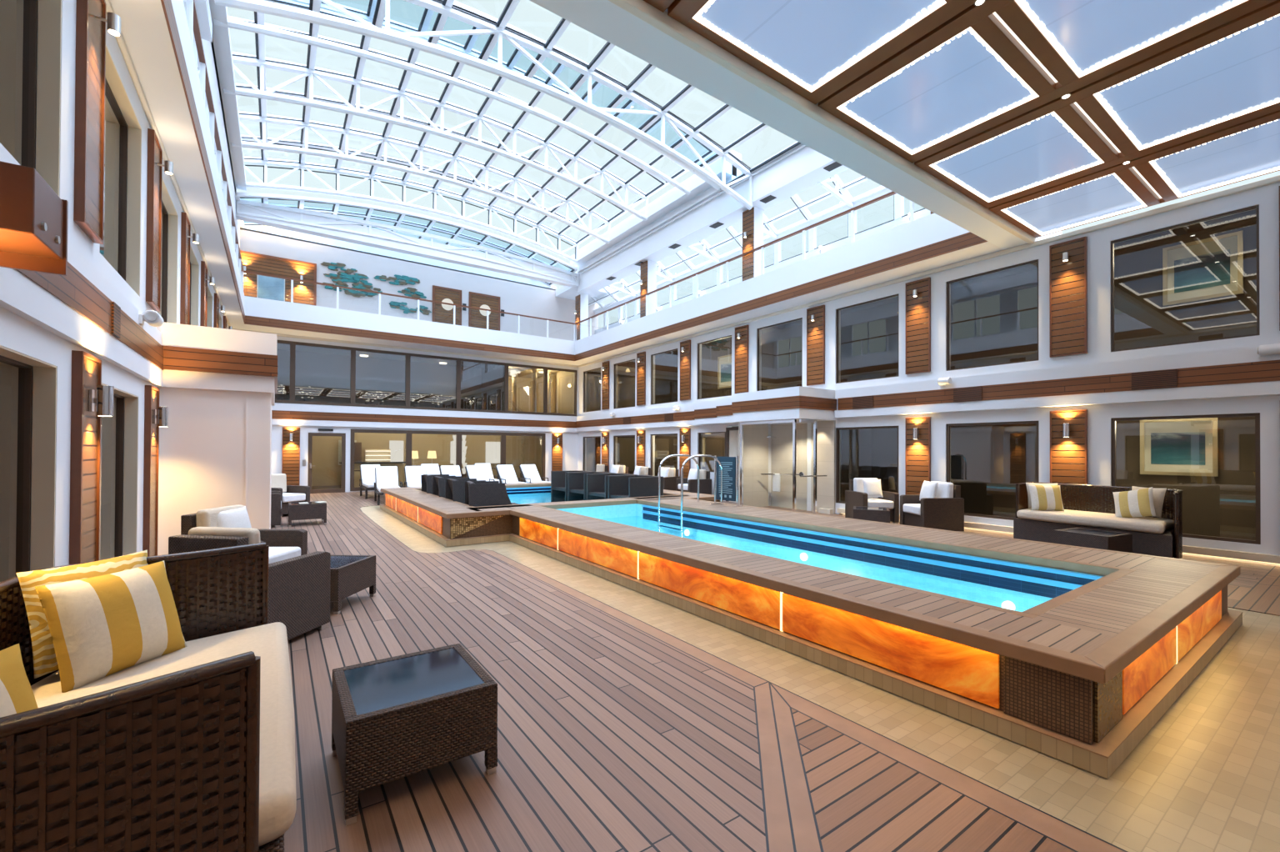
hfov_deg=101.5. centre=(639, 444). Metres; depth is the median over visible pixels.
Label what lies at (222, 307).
spotlight
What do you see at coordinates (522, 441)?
glass sculpture
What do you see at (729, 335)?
window
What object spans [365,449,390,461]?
display shelf
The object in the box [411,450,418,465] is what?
table lamp
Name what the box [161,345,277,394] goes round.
trim
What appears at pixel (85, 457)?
trim
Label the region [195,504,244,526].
cushion
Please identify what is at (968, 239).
trim
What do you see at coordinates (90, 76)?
trim
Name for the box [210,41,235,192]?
ceiling
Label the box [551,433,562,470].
trim
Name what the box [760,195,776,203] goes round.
air vent
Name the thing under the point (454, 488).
lounger
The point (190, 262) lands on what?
window
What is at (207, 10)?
ceiling beam
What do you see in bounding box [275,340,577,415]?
window
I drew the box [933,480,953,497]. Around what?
cushion
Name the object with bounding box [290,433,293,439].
wall light
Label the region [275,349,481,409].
wall
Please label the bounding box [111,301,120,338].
air vent
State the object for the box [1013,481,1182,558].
wicker sofa
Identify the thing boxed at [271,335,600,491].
wall
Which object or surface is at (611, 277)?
air vent
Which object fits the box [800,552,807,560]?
pool light
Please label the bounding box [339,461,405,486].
counter
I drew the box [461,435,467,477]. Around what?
glass sculpture
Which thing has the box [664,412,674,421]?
air vent
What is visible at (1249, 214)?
ceiling
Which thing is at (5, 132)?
ceiling
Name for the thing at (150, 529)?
trim
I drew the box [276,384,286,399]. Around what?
flower vase
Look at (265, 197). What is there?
window
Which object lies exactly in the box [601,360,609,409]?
trim
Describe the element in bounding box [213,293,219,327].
trim
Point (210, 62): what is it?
wall
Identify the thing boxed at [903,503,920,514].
seat cushion
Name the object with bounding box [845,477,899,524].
wicker armchair
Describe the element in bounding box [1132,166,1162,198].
recessed light
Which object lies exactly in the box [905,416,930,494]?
trim
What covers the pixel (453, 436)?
glass sculpture
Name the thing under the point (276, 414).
trim
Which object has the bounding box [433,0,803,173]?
window
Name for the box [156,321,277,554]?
wall
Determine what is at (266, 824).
seat cushion
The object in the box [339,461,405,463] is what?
countertop
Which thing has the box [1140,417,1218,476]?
framed picture
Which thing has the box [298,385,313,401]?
flower vase
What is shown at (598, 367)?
window
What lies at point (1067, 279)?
trim
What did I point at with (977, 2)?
recessed light
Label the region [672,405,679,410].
security camera
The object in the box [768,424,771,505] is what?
door frame
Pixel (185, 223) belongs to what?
trim
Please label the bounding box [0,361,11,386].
ceiling
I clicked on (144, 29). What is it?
balcony fascia
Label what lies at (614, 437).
window
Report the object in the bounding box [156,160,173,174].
spotlight
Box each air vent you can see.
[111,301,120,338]
[318,428,333,430]
[606,276,615,279]
[623,416,630,424]
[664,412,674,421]
[668,243,680,249]
[709,221,724,228]
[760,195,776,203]
[823,161,842,171]
[852,395,873,409]
[953,385,982,401]
[1131,368,1177,389]
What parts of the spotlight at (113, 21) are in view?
arm, lamp shade, bulb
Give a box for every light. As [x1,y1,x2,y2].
[89,385,114,416]
[153,406,169,426]
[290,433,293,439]
[359,353,369,356]
[439,360,447,364]
[681,435,684,442]
[684,529,689,535]
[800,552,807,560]
[913,427,919,439]
[969,527,1279,564]
[974,0,985,5]
[993,11,1057,82]
[1001,600,1014,609]
[1060,93,1070,99]
[1062,423,1069,437]
[1074,101,1120,152]
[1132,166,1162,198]
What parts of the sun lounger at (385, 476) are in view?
leg, leg, frame, backrest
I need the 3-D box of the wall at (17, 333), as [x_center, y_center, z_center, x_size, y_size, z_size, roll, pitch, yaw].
[-6.494,-1.475,6.879,0.220,6.300,25.900,1,-1,-35]
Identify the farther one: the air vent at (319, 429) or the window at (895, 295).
the air vent at (319, 429)
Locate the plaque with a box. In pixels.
[462,303,466,310]
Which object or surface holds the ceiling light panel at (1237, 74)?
attached to the ceiling
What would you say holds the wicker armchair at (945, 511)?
on the floor
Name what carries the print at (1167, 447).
attached to the framed picture at (1187, 447)
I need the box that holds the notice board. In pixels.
[710,455,743,506]
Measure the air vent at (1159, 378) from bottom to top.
0.290 m
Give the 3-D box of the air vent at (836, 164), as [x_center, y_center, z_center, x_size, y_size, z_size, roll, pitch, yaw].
[4.810,-6.938,13.010,0.250,0.015,0.400,1,-1,-35]
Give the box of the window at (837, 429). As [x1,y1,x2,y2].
[835,425,898,503]
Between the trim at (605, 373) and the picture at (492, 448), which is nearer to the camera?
the trim at (605, 373)
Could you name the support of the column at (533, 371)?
on the floor
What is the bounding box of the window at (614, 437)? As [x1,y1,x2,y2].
[613,435,634,464]
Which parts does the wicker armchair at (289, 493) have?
armrest, seat, armrest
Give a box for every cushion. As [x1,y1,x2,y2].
[0,643,38,717]
[16,550,148,678]
[30,621,296,846]
[35,560,187,692]
[188,526,260,544]
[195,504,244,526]
[216,505,251,528]
[268,546,300,563]
[270,473,286,492]
[282,492,305,502]
[595,464,604,471]
[610,464,619,473]
[618,465,625,473]
[634,465,641,474]
[640,465,648,474]
[657,467,669,476]
[668,467,675,476]
[678,483,687,489]
[687,468,697,481]
[699,469,706,479]
[853,477,878,498]
[862,479,883,497]
[867,498,894,509]
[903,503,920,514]
[919,480,938,499]
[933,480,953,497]
[1016,508,1174,533]
[1025,482,1057,508]
[1028,484,1064,510]
[1112,486,1155,517]
[1131,485,1166,517]
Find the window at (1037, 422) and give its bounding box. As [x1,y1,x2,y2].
[946,420,1039,519]
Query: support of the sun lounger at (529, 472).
on the floor
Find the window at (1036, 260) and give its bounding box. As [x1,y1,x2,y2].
[946,259,1038,370]
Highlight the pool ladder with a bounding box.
[656,454,722,537]
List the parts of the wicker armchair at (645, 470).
backrest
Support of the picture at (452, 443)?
attached to the wall at (327, 471)
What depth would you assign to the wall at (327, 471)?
25.11 m
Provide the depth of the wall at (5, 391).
9.40 m
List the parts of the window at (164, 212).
pane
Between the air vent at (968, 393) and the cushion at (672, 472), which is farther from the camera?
the cushion at (672, 472)
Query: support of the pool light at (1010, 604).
attached to the swimming pool
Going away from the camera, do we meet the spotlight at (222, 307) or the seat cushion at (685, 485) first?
the spotlight at (222, 307)
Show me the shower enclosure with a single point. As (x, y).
(789, 441)
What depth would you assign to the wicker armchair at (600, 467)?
22.26 m
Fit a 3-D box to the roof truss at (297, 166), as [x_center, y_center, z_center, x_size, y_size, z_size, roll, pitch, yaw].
[-7.582,-8.744,19.500,11.870,1.631,0.140,1,-1,-35]
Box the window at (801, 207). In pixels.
[588,174,886,312]
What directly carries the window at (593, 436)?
in the wall at (1099, 416)
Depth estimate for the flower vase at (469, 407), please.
22.58 m
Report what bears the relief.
attached to the wall at (517, 297)
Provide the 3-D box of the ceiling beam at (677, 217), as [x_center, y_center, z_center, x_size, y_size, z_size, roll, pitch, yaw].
[2.083,-7.868,16.782,1.030,1.880,16.700,1,-1,-35]
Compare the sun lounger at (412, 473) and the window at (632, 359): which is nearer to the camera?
the sun lounger at (412, 473)
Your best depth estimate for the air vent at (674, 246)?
18.16 m
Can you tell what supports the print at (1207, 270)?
attached to the framed picture at (1211, 267)
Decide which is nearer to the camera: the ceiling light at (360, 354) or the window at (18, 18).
the window at (18, 18)
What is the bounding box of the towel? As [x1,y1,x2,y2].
[772,473,780,491]
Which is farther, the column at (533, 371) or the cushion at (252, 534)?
the column at (533, 371)
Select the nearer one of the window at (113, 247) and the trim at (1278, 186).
the window at (113, 247)
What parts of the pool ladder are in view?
rail, rail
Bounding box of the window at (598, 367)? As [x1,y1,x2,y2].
[583,367,600,412]
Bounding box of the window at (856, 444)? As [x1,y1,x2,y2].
[840,428,871,501]
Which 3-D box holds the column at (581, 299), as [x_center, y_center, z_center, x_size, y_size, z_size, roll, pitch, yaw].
[-2.687,-5.697,24.064,0.440,2.450,0.420,1,-1,-35]
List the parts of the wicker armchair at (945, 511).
armrest, seat, armrest, backrest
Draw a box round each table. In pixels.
[288,500,326,526]
[330,554,375,614]
[331,643,497,824]
[853,505,889,522]
[1053,527,1132,552]
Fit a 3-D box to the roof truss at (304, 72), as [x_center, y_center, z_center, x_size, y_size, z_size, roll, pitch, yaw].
[-4.610,-8.765,15.233,11.870,1.631,0.140,1,-1,-35]
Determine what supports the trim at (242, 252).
attached to the wall at (517, 297)
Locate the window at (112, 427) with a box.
[99,393,124,559]
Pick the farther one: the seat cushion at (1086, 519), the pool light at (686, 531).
the pool light at (686, 531)
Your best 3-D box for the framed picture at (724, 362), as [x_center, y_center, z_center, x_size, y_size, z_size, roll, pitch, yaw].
[3.192,-2.685,19.053,0.030,1.200,1.000,1,-1,-35]
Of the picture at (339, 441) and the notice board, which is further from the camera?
the picture at (339, 441)
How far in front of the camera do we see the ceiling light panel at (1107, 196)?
8.75 m
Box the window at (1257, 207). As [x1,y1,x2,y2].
[1110,204,1259,351]
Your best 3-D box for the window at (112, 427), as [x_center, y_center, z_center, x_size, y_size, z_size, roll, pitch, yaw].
[-5.412,0.409,5.228,0.060,1.945,1.680,1,-1,-35]
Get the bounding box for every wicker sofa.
[0,542,296,851]
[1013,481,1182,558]
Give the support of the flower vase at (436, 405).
on the floor
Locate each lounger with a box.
[359,464,379,499]
[373,465,402,504]
[404,465,426,487]
[420,463,439,474]
[420,474,455,494]
[431,475,469,497]
[439,465,461,475]
[445,478,518,504]
[464,480,511,506]
[465,465,494,480]
[473,463,499,482]
[495,464,525,483]
[519,464,549,482]
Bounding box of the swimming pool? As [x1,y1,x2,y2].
[380,481,1242,778]
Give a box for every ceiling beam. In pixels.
[195,0,246,191]
[235,199,579,288]
[529,0,1061,249]
[570,144,848,294]
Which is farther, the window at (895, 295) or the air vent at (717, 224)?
the air vent at (717, 224)
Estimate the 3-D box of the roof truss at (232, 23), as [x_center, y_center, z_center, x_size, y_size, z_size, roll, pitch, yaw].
[-3.267,-8.774,13.304,11.830,1.631,0.140,1,-1,-35]
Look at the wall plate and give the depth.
18.77 m
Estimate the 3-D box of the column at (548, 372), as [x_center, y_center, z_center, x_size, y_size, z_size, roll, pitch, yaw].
[-4.708,-2.509,26.833,0.260,2.500,0.260,1,-1,-35]
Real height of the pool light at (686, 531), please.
0.120 m
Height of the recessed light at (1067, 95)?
0.008 m
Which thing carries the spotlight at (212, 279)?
attached to the wall at (17, 333)
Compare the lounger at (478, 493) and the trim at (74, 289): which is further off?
the lounger at (478, 493)
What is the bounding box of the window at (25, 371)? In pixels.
[0,355,32,575]
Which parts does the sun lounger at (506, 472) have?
backrest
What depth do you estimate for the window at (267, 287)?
18.73 m
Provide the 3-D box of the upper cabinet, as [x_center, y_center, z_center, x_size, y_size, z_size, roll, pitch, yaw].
[-12.717,0.825,23.061,0.700,1.900,0.510,1,-1,-35]
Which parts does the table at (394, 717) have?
leg, leg, leg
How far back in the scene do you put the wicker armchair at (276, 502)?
10.81 m
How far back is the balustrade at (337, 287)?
19.78 m
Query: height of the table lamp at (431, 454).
0.640 m
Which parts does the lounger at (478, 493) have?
panel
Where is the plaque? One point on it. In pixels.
(465, 304)
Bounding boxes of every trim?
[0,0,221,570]
[0,239,1279,432]
[15,261,164,369]
[69,350,101,564]
[73,0,106,244]
[105,0,1279,367]
[142,385,159,556]
[145,128,162,311]
[160,0,988,360]
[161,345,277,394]
[180,211,190,324]
[200,260,207,326]
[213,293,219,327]
[222,315,226,328]
[240,225,615,304]
[240,250,316,305]
[240,253,314,304]
[271,410,576,427]
[281,426,299,484]
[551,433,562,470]
[575,359,1279,427]
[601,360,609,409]
[601,431,609,471]
[636,351,645,405]
[636,430,645,466]
[679,428,690,477]
[680,339,690,400]
[694,395,836,418]
[734,324,749,393]
[806,304,824,385]
[837,508,1279,564]
[905,276,930,374]
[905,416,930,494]
[1049,235,1087,357]
[1050,409,1087,484]
[1278,185,1279,330]
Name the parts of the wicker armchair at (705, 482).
armrest, armrest, backrest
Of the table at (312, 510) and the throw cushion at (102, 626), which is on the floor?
the table at (312, 510)
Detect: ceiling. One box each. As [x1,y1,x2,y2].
[0,60,13,156]
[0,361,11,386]
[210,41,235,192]
[276,343,561,378]
[600,209,1256,369]
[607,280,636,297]
[643,0,1279,237]
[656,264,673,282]
[763,221,777,239]
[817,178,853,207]
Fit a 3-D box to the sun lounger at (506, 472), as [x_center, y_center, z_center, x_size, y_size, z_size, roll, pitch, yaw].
[-4.373,1.241,18.342,0.775,1.069,1.815,1,-1,-42]
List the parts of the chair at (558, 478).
seat, panel, panel, backrest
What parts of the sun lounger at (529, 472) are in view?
backrest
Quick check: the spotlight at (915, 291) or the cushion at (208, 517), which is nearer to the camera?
the cushion at (208, 517)
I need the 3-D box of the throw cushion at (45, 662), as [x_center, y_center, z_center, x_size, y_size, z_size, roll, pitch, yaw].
[-2.607,0.778,2.507,0.192,0.451,0.522,0,0,9]
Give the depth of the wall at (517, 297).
21.59 m
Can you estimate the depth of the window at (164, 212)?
8.12 m
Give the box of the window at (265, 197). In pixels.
[235,191,578,284]
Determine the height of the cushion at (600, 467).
0.475 m
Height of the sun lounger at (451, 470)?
1.069 m
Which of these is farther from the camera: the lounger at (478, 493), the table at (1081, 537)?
the lounger at (478, 493)
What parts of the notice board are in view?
post, post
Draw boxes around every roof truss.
[212,0,690,194]
[214,0,752,209]
[223,53,647,220]
[230,112,609,244]
[236,200,578,284]
[237,157,578,263]
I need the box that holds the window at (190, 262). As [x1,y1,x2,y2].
[189,261,190,324]
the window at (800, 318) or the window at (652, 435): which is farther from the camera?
the window at (652, 435)
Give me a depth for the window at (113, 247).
5.64 m
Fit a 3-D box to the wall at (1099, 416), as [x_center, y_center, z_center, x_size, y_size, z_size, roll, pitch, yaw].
[3.031,-1.027,16.679,0.220,5.645,31.100,1,-1,-35]
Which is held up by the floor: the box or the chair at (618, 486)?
the box
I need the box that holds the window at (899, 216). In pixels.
[595,188,930,332]
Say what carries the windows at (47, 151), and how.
attached to the wall at (17, 333)
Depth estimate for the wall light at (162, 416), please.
6.53 m
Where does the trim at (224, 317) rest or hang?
attached to the wall at (17, 333)
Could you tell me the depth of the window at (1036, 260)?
10.90 m
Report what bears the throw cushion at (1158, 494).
on the wicker sofa at (1086, 506)
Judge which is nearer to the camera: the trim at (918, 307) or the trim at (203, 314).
the trim at (203, 314)
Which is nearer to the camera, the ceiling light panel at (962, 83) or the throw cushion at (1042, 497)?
the ceiling light panel at (962, 83)
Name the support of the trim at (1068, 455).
attached to the wall at (1099, 416)
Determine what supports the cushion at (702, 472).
on the wicker armchair at (705, 482)
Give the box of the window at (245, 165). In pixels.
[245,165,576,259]
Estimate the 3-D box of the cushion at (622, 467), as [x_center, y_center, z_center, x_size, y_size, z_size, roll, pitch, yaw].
[-0.801,1.051,21.146,0.156,0.475,0.580,1,-1,-38]
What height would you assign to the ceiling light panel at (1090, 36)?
0.129 m
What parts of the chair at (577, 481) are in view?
seat, panel, panel, backrest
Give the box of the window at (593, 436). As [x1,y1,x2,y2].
[583,435,600,470]
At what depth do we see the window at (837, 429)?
13.53 m
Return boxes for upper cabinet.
[354,442,361,461]
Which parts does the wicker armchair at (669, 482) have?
armrest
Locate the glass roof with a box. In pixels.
[228,0,714,244]
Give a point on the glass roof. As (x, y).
(427, 14)
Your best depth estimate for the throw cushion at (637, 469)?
19.50 m
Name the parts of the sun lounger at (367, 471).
leg, frame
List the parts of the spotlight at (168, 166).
lamp shade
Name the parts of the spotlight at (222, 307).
lamp shade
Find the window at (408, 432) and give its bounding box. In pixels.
[350,429,545,490]
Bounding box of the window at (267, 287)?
[256,275,284,301]
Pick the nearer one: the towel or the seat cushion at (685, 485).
the towel
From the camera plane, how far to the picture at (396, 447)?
24.29 m
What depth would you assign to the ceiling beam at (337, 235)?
19.11 m
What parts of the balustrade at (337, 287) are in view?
post, post, post, post, post, post, post, post, post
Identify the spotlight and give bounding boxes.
[95,11,120,36]
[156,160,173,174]
[187,233,199,243]
[205,276,214,284]
[217,305,224,311]
[810,315,815,320]
[912,289,917,296]
[1062,251,1068,261]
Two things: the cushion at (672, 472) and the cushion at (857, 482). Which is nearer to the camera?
the cushion at (857, 482)
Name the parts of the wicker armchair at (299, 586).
backrest, armrest, leg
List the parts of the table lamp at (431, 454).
lamp shade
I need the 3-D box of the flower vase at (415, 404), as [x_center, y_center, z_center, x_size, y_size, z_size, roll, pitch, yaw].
[-9.116,-1.710,21.371,0.410,0.775,0.222,1,-1,-35]
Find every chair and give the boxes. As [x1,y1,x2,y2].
[550,470,594,501]
[567,471,615,500]
[586,473,637,499]
[607,475,663,498]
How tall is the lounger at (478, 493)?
1.289 m
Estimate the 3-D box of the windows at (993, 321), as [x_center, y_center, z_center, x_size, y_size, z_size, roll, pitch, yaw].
[5.797,-1.002,15.437,0.100,5.600,25.900,1,-1,-35]
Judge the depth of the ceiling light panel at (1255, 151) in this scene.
7.38 m
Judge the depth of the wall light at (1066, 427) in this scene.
9.45 m
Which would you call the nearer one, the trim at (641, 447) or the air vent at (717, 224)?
the air vent at (717, 224)
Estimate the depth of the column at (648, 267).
19.61 m
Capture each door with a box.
[307,432,345,493]
[432,285,461,325]
[468,291,499,330]
[725,426,738,501]
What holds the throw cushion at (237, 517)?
on the wicker armchair at (283, 544)
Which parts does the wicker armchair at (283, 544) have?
backrest, armrest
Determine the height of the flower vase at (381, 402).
0.777 m
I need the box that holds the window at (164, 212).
[156,200,168,322]
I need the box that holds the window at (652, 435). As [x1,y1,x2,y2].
[650,433,677,474]
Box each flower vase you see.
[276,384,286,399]
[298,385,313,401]
[360,390,374,404]
[374,391,386,404]
[412,394,422,406]
[430,394,442,407]
[465,397,474,409]
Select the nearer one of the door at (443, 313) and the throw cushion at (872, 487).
the throw cushion at (872, 487)
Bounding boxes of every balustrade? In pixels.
[186,0,244,288]
[243,270,575,340]
[575,191,914,340]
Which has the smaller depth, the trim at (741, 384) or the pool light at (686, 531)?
the pool light at (686, 531)
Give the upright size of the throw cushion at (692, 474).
0.448 m
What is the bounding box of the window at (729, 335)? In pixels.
[697,335,731,399]
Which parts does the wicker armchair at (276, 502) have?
armrest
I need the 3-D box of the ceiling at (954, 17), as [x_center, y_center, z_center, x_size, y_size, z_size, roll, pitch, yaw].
[4.285,-4.096,3.162,13.180,0.140,7.460,1,-1,-35]
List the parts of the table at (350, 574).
leg, leg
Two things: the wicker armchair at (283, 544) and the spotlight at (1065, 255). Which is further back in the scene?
the spotlight at (1065, 255)
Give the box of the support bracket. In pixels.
[685,242,719,263]
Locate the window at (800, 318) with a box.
[756,317,802,390]
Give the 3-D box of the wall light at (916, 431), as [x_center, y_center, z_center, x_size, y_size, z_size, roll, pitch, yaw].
[6.193,-0.260,11.729,0.135,0.252,0.100,1,-1,-35]
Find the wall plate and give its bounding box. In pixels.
[302,459,305,465]
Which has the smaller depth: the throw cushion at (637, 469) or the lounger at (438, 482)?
the lounger at (438, 482)
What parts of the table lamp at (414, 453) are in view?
lamp shade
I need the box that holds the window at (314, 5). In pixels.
[262,0,744,191]
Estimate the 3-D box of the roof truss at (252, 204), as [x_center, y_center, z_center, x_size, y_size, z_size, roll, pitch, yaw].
[-7.741,-7.603,19.931,12.120,0.749,0.140,1,-1,-35]
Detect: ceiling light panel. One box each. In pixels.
[692,0,945,91]
[836,26,1039,154]
[929,111,1104,202]
[1001,172,1146,234]
[1015,0,1247,77]
[1093,14,1279,149]
[1149,119,1279,197]
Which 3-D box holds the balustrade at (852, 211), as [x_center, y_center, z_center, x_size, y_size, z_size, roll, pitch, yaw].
[1.854,-5.150,16.993,0.070,0.885,16.850,1,-1,-35]
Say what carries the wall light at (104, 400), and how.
attached to the wall at (17, 333)
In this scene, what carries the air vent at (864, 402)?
attached to the wall at (1099, 416)
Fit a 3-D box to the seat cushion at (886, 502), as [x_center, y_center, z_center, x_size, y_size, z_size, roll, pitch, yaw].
[5.342,1.338,11.993,0.610,0.178,0.740,0,0,-5]
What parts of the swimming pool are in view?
onyx panel, onyx panel, onyx panel, onyx panel, onyx panel, onyx panel, onyx panel, onyx panel, onyx panel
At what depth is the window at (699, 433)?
17.96 m
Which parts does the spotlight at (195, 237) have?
lamp shade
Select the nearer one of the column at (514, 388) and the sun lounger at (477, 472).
the sun lounger at (477, 472)
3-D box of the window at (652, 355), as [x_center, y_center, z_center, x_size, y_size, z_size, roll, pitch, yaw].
[0.936,-2.537,19.621,0.060,1.943,1.680,1,-1,-35]
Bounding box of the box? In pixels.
[818,507,833,514]
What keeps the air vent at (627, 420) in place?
attached to the wall at (1099, 416)
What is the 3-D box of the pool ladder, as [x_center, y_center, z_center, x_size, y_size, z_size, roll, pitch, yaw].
[0.986,1.210,10.345,1.102,2.052,0.742,1,-1,-35]
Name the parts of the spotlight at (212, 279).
lamp shade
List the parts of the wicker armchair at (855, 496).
backrest, armrest, armrest, seat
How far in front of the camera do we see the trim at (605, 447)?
22.87 m
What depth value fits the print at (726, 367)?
19.10 m
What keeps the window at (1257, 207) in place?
in the wall at (1099, 416)
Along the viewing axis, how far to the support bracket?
18.64 m
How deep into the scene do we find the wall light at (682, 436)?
18.39 m
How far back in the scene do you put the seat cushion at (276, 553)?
5.74 m
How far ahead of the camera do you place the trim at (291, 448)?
18.52 m
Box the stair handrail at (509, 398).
[508,398,523,411]
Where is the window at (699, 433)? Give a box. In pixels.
[698,431,725,471]
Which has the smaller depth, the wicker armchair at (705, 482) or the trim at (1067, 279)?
the trim at (1067, 279)
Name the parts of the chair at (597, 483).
seat, panel, panel, backrest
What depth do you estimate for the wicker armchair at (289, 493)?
12.86 m
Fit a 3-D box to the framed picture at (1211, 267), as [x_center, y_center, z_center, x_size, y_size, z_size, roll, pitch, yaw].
[9.989,-3.117,9.299,0.030,1.070,0.980,1,-1,-35]
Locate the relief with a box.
[320,261,431,314]
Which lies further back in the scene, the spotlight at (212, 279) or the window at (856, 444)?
the window at (856, 444)
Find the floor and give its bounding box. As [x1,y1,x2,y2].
[0,479,1279,851]
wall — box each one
[0,0,229,579]
[0,384,11,539]
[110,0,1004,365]
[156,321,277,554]
[183,0,239,247]
[240,227,598,340]
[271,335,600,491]
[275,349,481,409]
[311,432,541,485]
[480,364,504,410]
[508,375,531,411]
[536,181,1279,566]
[595,211,930,333]
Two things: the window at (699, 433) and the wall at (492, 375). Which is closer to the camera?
the window at (699, 433)
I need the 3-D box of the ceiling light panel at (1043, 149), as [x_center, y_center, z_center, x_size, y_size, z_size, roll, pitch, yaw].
[5.343,-4.060,7.427,1.950,0.129,1.470,1,-1,-35]
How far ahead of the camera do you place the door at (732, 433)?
16.59 m
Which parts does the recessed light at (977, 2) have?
bulb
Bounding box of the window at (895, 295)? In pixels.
[835,293,899,383]
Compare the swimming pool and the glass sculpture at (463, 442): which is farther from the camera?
the glass sculpture at (463, 442)
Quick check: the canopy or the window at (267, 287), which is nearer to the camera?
the canopy
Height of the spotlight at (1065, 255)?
0.143 m
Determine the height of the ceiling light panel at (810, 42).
0.129 m
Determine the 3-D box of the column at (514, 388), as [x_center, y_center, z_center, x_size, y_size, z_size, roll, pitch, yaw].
[-6.185,-2.524,25.805,0.260,2.500,0.260,1,-1,-35]
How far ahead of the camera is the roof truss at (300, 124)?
16.46 m
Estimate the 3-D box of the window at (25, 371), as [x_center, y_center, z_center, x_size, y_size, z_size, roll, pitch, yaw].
[-3.855,0.399,2.992,0.060,1.945,1.680,1,-1,-35]
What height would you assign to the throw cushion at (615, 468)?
0.448 m
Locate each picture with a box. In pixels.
[338,440,356,464]
[389,440,403,461]
[450,440,463,463]
[485,441,499,463]
[702,437,705,466]
[717,354,731,389]
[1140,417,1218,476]
[1162,230,1243,305]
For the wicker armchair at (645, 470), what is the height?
1.000 m
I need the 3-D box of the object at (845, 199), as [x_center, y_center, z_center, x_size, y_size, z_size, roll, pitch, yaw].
[5.332,-6.971,14.227,1.517,0.603,0.090,1,-1,-35]
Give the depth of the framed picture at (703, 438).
20.05 m
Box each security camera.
[138,310,163,326]
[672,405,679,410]
[937,376,951,385]
[1257,343,1279,357]
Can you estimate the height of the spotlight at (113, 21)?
0.143 m
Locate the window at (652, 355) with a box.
[650,348,677,404]
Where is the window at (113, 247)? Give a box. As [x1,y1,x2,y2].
[100,79,127,280]
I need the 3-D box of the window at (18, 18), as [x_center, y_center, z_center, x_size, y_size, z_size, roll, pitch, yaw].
[-3.841,-2.690,3.017,0.060,1.943,1.680,1,-1,-35]
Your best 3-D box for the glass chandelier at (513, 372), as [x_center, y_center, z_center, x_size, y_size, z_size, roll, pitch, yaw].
[-6.280,-3.456,25.103,1.311,0.308,1.000,0,0,-6]
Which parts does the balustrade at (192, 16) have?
post, glass panel, post, glass panel, post, glass panel, post, glass panel, post, glass panel, post, glass panel, post, glass panel, post, glass panel, glass panel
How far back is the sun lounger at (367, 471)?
18.15 m
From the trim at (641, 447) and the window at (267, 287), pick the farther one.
the trim at (641, 447)
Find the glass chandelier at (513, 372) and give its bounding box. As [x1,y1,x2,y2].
[508,368,523,376]
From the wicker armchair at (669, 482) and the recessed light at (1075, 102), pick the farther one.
the wicker armchair at (669, 482)
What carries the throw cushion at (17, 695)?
on the wicker sofa at (191, 747)
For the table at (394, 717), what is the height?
0.450 m
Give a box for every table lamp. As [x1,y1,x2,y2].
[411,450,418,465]
[427,450,436,463]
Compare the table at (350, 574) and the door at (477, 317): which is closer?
the table at (350, 574)
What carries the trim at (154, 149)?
attached to the wall at (17, 333)
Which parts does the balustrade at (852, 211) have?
post, post, post, post, post, post, post, post, post, post, post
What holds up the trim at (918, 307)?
attached to the wall at (1099, 416)
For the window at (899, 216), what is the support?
in the wall at (928, 212)
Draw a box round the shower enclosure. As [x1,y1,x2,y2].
[738,418,835,514]
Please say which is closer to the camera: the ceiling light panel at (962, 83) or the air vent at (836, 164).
the ceiling light panel at (962, 83)
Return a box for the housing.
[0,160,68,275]
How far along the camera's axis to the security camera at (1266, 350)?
7.47 m
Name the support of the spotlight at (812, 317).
attached to the wall at (1099, 416)
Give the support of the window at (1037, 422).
in the wall at (1099, 416)
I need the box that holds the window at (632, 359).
[614,359,634,409]
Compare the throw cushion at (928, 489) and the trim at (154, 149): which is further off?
the throw cushion at (928, 489)
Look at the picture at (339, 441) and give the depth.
22.99 m
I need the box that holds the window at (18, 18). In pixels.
[0,0,37,169]
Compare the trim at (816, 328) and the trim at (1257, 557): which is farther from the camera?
the trim at (816, 328)
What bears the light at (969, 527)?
attached to the wall at (1099, 416)
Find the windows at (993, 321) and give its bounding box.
[617,217,1256,539]
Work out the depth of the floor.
2.91 m
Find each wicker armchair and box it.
[168,526,330,640]
[180,504,307,563]
[270,473,309,517]
[270,490,281,527]
[595,464,609,472]
[618,465,629,474]
[640,465,652,475]
[663,467,680,490]
[675,469,711,494]
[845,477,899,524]
[900,480,964,531]
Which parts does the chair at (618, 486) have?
seat, panel, panel, backrest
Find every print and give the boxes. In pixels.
[720,362,731,382]
[1150,431,1205,464]
[1174,249,1229,293]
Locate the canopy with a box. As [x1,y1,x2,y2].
[695,385,835,424]
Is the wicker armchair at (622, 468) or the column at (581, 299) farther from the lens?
the column at (581, 299)
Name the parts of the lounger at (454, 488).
panel, panel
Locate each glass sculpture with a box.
[452,435,455,464]
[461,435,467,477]
[520,435,525,481]
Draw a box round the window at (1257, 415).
[1110,412,1260,544]
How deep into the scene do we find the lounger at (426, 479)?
13.11 m
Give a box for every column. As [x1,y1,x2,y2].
[511,374,517,410]
[531,369,536,411]
[547,371,550,412]
[575,293,588,339]
[640,260,656,317]
[742,205,763,280]
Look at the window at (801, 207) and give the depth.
17.14 m

